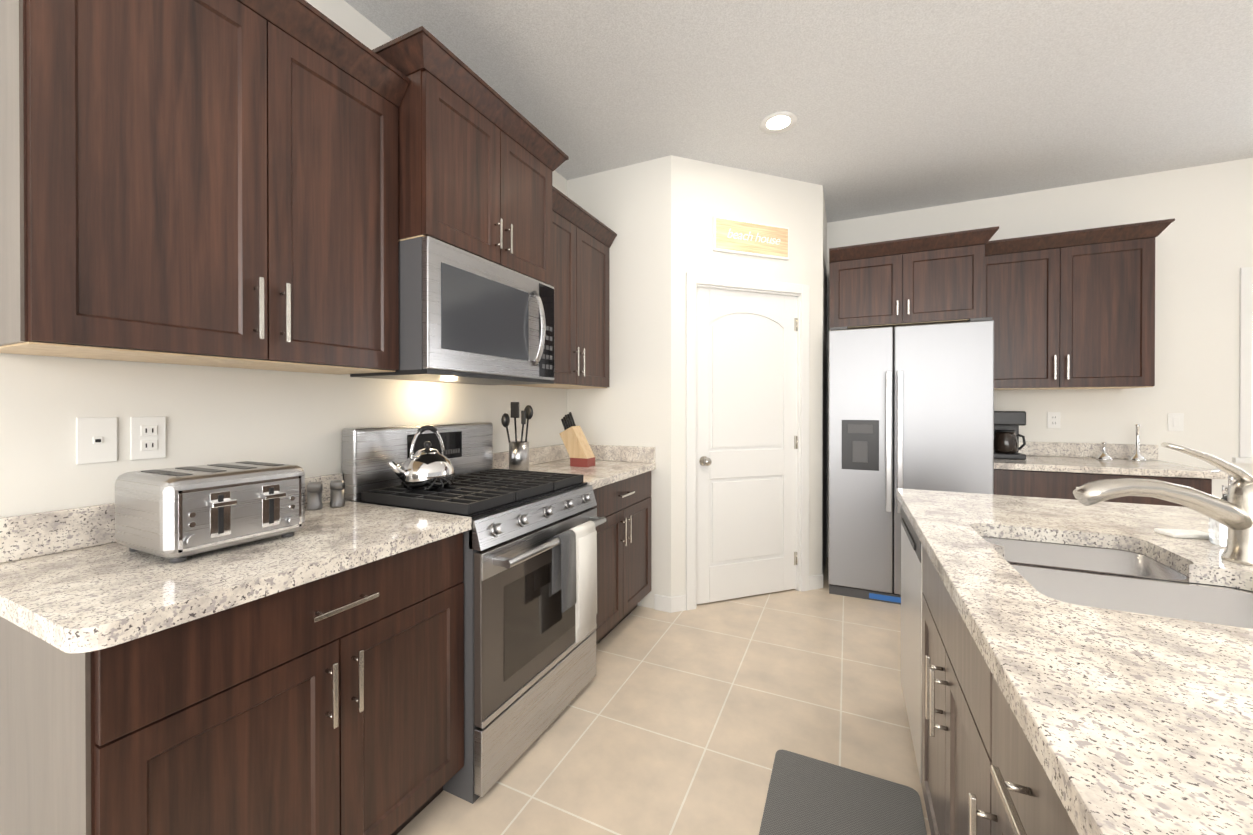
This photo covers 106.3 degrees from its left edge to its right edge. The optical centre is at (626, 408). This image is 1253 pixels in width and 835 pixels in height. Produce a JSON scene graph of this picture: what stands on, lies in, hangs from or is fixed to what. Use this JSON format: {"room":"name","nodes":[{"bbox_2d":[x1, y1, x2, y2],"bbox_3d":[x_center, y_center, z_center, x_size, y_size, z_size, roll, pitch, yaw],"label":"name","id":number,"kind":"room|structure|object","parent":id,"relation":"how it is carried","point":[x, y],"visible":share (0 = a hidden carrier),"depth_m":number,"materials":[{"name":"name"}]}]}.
{"room":"kitchen","nodes":[
{"label":"kitchen","id":0,"kind":"room"},
{"bbox_2d":[0,0,566,517],"bbox_3d":[-1.969,-0.140,0.062,0.150,2.809,10.450,0,0,25],"label":"wall","id":1,"kind":"structure","parent":0,"point":[212,414],"depth_m":1.42,"materials":[{"name":"white paint"}]},
{"bbox_2d":[76,417,116,463],"bbox_3d":[-1.347,0.081,1.196,0.010,0.116,0.072,0,0,25],"label":"jack","id":2,"kind":"object","parent":1,"relation":"attached to","point":[96,439],"visible":1,"depth_m":1.19,"materials":[{"name":"white plastic"}]},
{"bbox_2d":[130,416,165,459],"bbox_3d":[-1.305,0.080,1.284,0.010,0.116,0.072,0,0,25],"label":"electrical outlet","id":3,"kind":"object","parent":1,"relation":"attached to","point":[147,437],"visible":1,"depth_m":1.28,"materials":[{"name":"white plastic"}]},
{"bbox_2d":[0,0,409,373],"bbox_3d":[-1.095,-0.624,1.289,0.378,0.996,0.872,0,0,25],"label":"upper cabinet","id":4,"kind":"object","parent":1,"relation":"attached to","point":[213,183],"visible":1,"depth_m":1.13,"materials":[{"name":"brown wood"}]},
{"bbox_2d":[372,26,568,285],"bbox_3d":[-0.692,-0.905,2.002,0.498,0.640,0.870,0,0,25],"label":"upper cabinet","id":5,"kind":"object","parent":1,"relation":"attached to","point":[480,160],"visible":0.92,"depth_m":1.75,"materials":[{"name":"brown wood"}]},
{"bbox_2d":[350,236,553,384],"bbox_3d":[-0.685,-0.350,2.000,0.512,0.464,0.752,0,0,25],"label":"microwave","id":6,"kind":"object","parent":5,"relation":"attached to","point":[465,317],"visible":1,"depth_m":1.75,"materials":[{"name":"grey metal"}]},
{"bbox_2d":[513,186,616,388],"bbox_3d":[-0.408,-0.629,2.747,0.378,0.996,0.826,0,0,25],"label":"upper cabinet","id":7,"kind":"object","parent":1,"relation":"attached to","point":[582,240],"visible":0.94,"depth_m":2.71,"materials":[{"name":"brown wood"}]},
{"bbox_2d":[567,155,670,608],"bbox_3d":[-0.042,-0.151,3.099,0.750,2.809,0.110,0,0,25],"label":"wall","id":8,"kind":"structure","parent":0,"point":[630,207],"depth_m":2.98,"materials":[{"name":"white paint"}]},
{"bbox_2d":[654,594,671,612],"bbox_3d":[0.227,1.206,2.909,0.113,0.095,0.012,0,0,25],"label":"baseboard","id":9,"kind":"structure","parent":8,"relation":"attached to","point":[662,603],"depth_m":2.90,"materials":[{"name":"white paint"}]},
{"bbox_2d":[397,557,930,834],"bbox_3d":[2.102,1.297,-1.849,9.150,0.050,10.450,0,0,25],"label":"floor","id":10,"kind":"structure","parent":0,"point":[690,722],"depth_m":1.88,"materials":[{"name":"tile"}]},
{"bbox_2d":[0,532,463,834],"bbox_3d":[-0.959,0.823,1.259,0.654,0.875,0.821,0,0,25],"label":"base cabinet","id":11,"kind":"object","parent":10,"relation":"on","point":[333,704],"visible":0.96,"depth_m":0.98,"materials":[{"name":"brown wood"}]},
{"bbox_2d":[0,473,471,652],"bbox_3d":[-0.966,0.315,1.247,0.650,0.139,0.845,0,0,25],"label":"countertop","id":12,"kind":"structure","parent":11,"relation":"on","point":[78,580],"depth_m":1.04,"materials":[{"name":"stone"}]},
{"bbox_2d":[115,461,304,562],"bbox_3d":[-1.044,0.248,1.203,0.294,0.194,0.300,0,0,25],"label":"toaster","id":13,"kind":"object","parent":12,"relation":"on","point":[177,515],"visible":1,"depth_m":1.10,"materials":[{"name":"grey metal"}]},
{"bbox_2d":[307,482,322,509],"bbox_3d":[-1.066,0.298,1.606,0.046,0.091,0.046,0,0,25],"label":"shaker","id":14,"kind":"object","parent":12,"relation":"on","point":[314,495],"visible":0.98,"depth_m":1.59,"materials":[{"name":"silver metal"}]},
{"bbox_2d":[330,480,344,507],"bbox_3d":[-1.013,0.298,1.648,0.046,0.091,0.046,0,0,25],"label":"shaker","id":15,"kind":"object","parent":12,"relation":"on","point":[337,493],"visible":1,"depth_m":1.63,"materials":[{"name":"silver metal"}]},
{"bbox_2d":[342,422,605,803],"bbox_3d":[-0.564,0.665,1.947,0.780,1.185,0.756,0,0,25],"label":"range","id":16,"kind":"object","parent":10,"relation":"on","point":[530,571],"visible":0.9,"depth_m":1.74,"materials":[{"name":"grey metal"}]},
{"bbox_2d":[387,425,454,490],"bbox_3d":[-0.793,0.185,1.811,0.200,0.243,0.257,0,0,35],"label":"kettle","id":17,"kind":"object","parent":16,"relation":"on","point":[427,467],"visible":1,"depth_m":1.77,"materials":[{"name":"silver metal"}]},
{"bbox_2d":[591,471,650,644],"bbox_3d":[-0.283,0.817,2.693,0.654,0.875,0.826,0,0,25],"label":"base cabinet","id":18,"kind":"object","parent":10,"relation":"on","point":[623,507],"visible":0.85,"depth_m":2.56,"materials":[{"name":"brown wood"}]},
{"bbox_2d":[493,444,655,488],"bbox_3d":[-0.285,0.309,2.693,0.650,0.139,0.828,0,0,25],"label":"countertop","id":19,"kind":"structure","parent":18,"relation":"on","point":[615,463],"depth_m":2.85,"materials":[{"name":"stone"}]},
{"bbox_2d":[501,402,532,470],"bbox_3d":[-0.579,0.153,2.465,0.135,0.375,0.131,0,0,25],"label":"utensil crock","id":20,"kind":"object","parent":19,"relation":"on","point":[518,455],"visible":0.94,"depth_m":2.43,"materials":[{"name":"silver metal"}]},
{"bbox_2d":[560,412,594,466],"bbox_3d":[-0.296,0.180,2.794,0.199,0.318,0.095,0,0,25],"label":"knife block","id":21,"kind":"object","parent":19,"relation":"on","point":[577,446],"visible":1,"depth_m":2.76,"materials":[{"name":"beige wood"}]},
{"bbox_2d":[759,750,926,834],"bbox_3d":[0.537,1.254,1.170,0.445,0.012,1.020,0,0,25],"label":"rug","id":22,"kind":"object","parent":10,"relation":"on","point":[806,795],"visible":0.9,"depth_m":1.49,"materials":[{"name":"fabric"}]},
{"bbox_2d":[900,506,915,756],"bbox_3d":[1.318,0.822,1.573,0.642,0.876,0.622,0,0,25],"label":"dishwasher","id":23,"kind":"object","parent":10,"relation":"on","point":[908,534],"depth_m":1.70,"materials":[{"name":"grey metal"}]},
{"bbox_2d":[896,488,1252,834],"bbox_3d":[0.952,0.470,0.198,1.177,0.240,3.480,0,0,25],"label":"countertop","id":24,"kind":"structure","parent":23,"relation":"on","point":[1113,641],"depth_m":0.69,"materials":[{"name":"stone"}]},
{"bbox_2d":[981,536,1252,628],"bbox_3d":[1.105,0.487,1.041,0.500,0.200,0.675,0,0,25],"label":"sink","id":25,"kind":"object","parent":24,"relation":"in","point":[1110,576],"depth_m":1.10,"materials":[{"name":"silver metal"}]},
{"bbox_2d":[1073,442,1252,565],"bbox_3d":[1.258,0.212,1.086,0.375,0.267,0.080,0,0,11],"label":"faucet","id":26,"kind":"object","parent":24,"relation":"on","point":[1233,513],"visible":1,"depth_m":1.06,"materials":[{"name":"silver metal"}]},
{"bbox_2d":[1154,528,1208,538],"bbox_3d":[1.512,0.339,1.271,0.100,0.012,0.060,0,0,10],"label":"dish","id":27,"kind":"object","parent":24,"relation":"on","point":[1184,533],"visible":0.85,"depth_m":1.26,"materials":[{"name":"white ceramic"}]},
{"bbox_2d":[1207,469,1234,546],"bbox_3d":[1.520,0.248,1.187,0.087,0.195,0.072,0,0,5],"label":"soap dispenser","id":28,"kind":"object","parent":24,"relation":"on","point":[1217,533],"visible":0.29,"depth_m":1.19,"materials":[{"name":"clear glass"}]},
{"bbox_2d":[828,317,993,604],"bbox_3d":[1.937,0.352,3.333,0.904,1.800,0.898,0,0,25],"label":"fridge","id":29,"kind":"object","parent":10,"relation":"on","point":[910,406],"visible":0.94,"depth_m":3.00,"materials":[{"name":"grey metal"}]},
{"bbox_2d":[980,652,1078,834],"bbox_3d":[0.764,0.826,0.396,0.642,0.876,0.460,0,0,25],"label":"base cabinet","id":30,"kind":"object","parent":10,"relation":"on","point":[981,771],"depth_m":0.64,"materials":[{"name":"brown wood"}]},
{"bbox_2d":[916,534,1232,834],"bbox_3d":[1.024,0.824,0.948,0.642,0.876,0.760,0,0,25],"label":"base cabinet","id":31,"kind":"object","parent":10,"relation":"on","point":[947,654],"depth_m":1.06,"materials":[{"name":"brown wood"}]},
{"bbox_2d":[994,469,1211,506],"bbox_3d":[2.863,0.816,3.033,1.006,0.875,0.654,0,0,25],"label":"base cabinet","id":32,"kind":"object","parent":10,"relation":"on","point":[1048,484],"visible":0.1,"depth_m":2.83,"materials":[{"name":"brown wood"}]},
{"bbox_2d":[994,441,1227,479],"bbox_3d":[2.881,0.308,3.026,1.047,0.139,0.651,0,0,25],"label":"countertop","id":33,"kind":"structure","parent":32,"relation":"on","point":[1062,457],"depth_m":2.95,"materials":[{"name":"stone"}]},
{"bbox_2d":[994,411,1025,459],"bbox_3d":[2.605,0.177,3.243,0.198,0.320,0.240,0,0,25],"label":"coffee maker","id":34,"kind":"object","parent":33,"relation":"on","point":[1007,424],"visible":0.81,"depth_m":3.15,"materials":[{"name":"black plastic"}]},
{"bbox_2d":[1095,442,1112,459],"bbox_3d":[3.164,0.280,3.113,0.084,0.115,0.083,0,0,25],"label":"candlestick","id":35,"kind":"object","parent":33,"relation":"on","point":[1103,455],"visible":1,"depth_m":3.10,"materials":[{"name":"silver metal"}]},
{"bbox_2d":[1128,424,1146,460],"bbox_3d":[3.326,0.220,3.058,0.084,0.235,0.083,0,0,25],"label":"candlestick","id":36,"kind":"object","parent":33,"relation":"on","point":[1137,456],"visible":1,"depth_m":3.05,"materials":[{"name":"silver metal"}]},
{"bbox_2d":[671,155,822,596],"bbox_3d":[0.803,-0.151,3.138,1.165,2.809,0.110,0,0,-20],"label":"wall","id":37,"kind":"structure","parent":0,"point":[703,193],"depth_m":3.04,"materials":[{"name":"white paint"}]},
{"bbox_2d":[672,574,822,612],"bbox_3d":[0.824,1.206,3.085,1.165,0.095,0.012,0,0,-20],"label":"baseboard","id":38,"kind":"structure","parent":37,"relation":"attached to","point":[679,602],"depth_m":2.91,"materials":[{"name":"white paint"}]},
{"bbox_2d":[697,287,797,603],"bbox_3d":[0.809,0.234,3.087,0.804,2.018,0.108,0,0,-20],"label":"pantry door","id":39,"kind":"structure","parent":37,"relation":"in","point":[747,442],"depth_m":3.10,"materials":[{"name":"white paint"}]},
{"bbox_2d":[686,272,809,609],"bbox_3d":[0.794,0.203,3.128,0.940,2.100,0.126,0,0,-20],"label":"door frame","id":40,"kind":"structure","parent":37,"relation":"attached to","point":[694,281],"depth_m":3.05,"materials":[{"name":"white paint"}]},
{"bbox_2d":[713,216,788,259],"bbox_3d":[0.822,-1.109,3.069,0.575,0.215,0.022,0,0,-20],"label":"sign","id":41,"kind":"object","parent":37,"relation":"attached to","point":[722,226],"visible":1,"depth_m":3.05,"materials":[{"name":"yellow wood"}]},
{"bbox_2d":[727,228,780,244],"bbox_3d":[0.832,-1.117,3.058,0.408,0.061,0.004,0,0,-20],"label":"lettering","id":42,"kind":"object","parent":41,"relation":"attached to","point":[775,242],"visible":1,"depth_m":3.05,"materials":[{"name":"white"}]},
{"bbox_2d":[344,0,1252,222],"bbox_3d":[1.613,-1.569,-0.082,6.750,0.050,7.650,0,0,25],"label":"ceiling","id":43,"kind":"structure","parent":0,"point":[893,106],"depth_m":2.25,"materials":[{"name":"white paint"}]},
{"bbox_2d":[760,111,796,133],"bbox_3d":[0.824,-1.549,2.550,0.194,0.007,0.194,0,0,25],"label":"recessed light","id":44,"kind":"object","parent":43,"relation":"in","point":[778,122],"visible":1,"depth_m":2.55,"materials":[{"name":"white paint"}]},
{"bbox_2d":[822,191,826,577],"bbox_3d":[1.478,-0.153,3.641,0.110,2.809,0.738,0,0,25],"label":"wall","id":45,"kind":"structure","parent":0,"point":[824,486],"depth_m":3.58,"materials":[{"name":"white paint"}]},
{"bbox_2d":[827,158,1252,556],"bbox_3d":[4.296,-0.150,2.805,9.150,2.809,0.150,0,0,25],"label":"wall","id":46,"kind":"structure","parent":0,"point":[1203,247],"depth_m":3.08,"materials":[{"name":"white paint"}]},
{"bbox_2d":[829,226,998,329],"bbox_3d":[2.011,-0.852,3.417,0.967,0.556,0.673,0,0,25],"label":"upper cabinet","id":47,"kind":"object","parent":46,"relation":"attached to","point":[933,279],"visible":0.85,"depth_m":3.15,"materials":[{"name":"brown wood"}]},
{"bbox_2d":[1047,412,1059,428],"bbox_3d":[3.018,0.082,3.318,0.072,0.116,0.010,0,0,25],"label":"electrical outlet","id":48,"kind":"object","parent":46,"relation":"attached to","point":[1053,419],"visible":1,"depth_m":3.32,"materials":[{"name":"white plastic"}]},
{"bbox_2d":[985,218,1174,389],"bbox_3d":[2.900,-0.631,3.163,0.957,0.996,0.378,0,0,25],"label":"upper cabinet","id":49,"kind":"object","parent":46,"relation":"attached to","point":[1075,309],"visible":0.92,"depth_m":3.02,"materials":[{"name":"brown wood"}]},
{"bbox_2d":[1168,413,1183,430],"bbox_3d":[3.574,0.088,3.056,0.072,0.116,0.011,0,0,25],"label":"light switch","id":50,"kind":"object","parent":46,"relation":"attached to","point":[1175,421],"visible":1,"depth_m":3.05,"materials":[{"name":"white plastic"}]},
{"bbox_2d":[1232,267,1252,463],"bbox_3d":[4.460,-0.269,2.683,1.410,1.217,0.130,0,0,25],"label":"window","id":51,"kind":"structure","parent":46,"relation":"in","point":[1246,365],"depth_m":2.92,"materials":[{"name":"white"}]}
]}

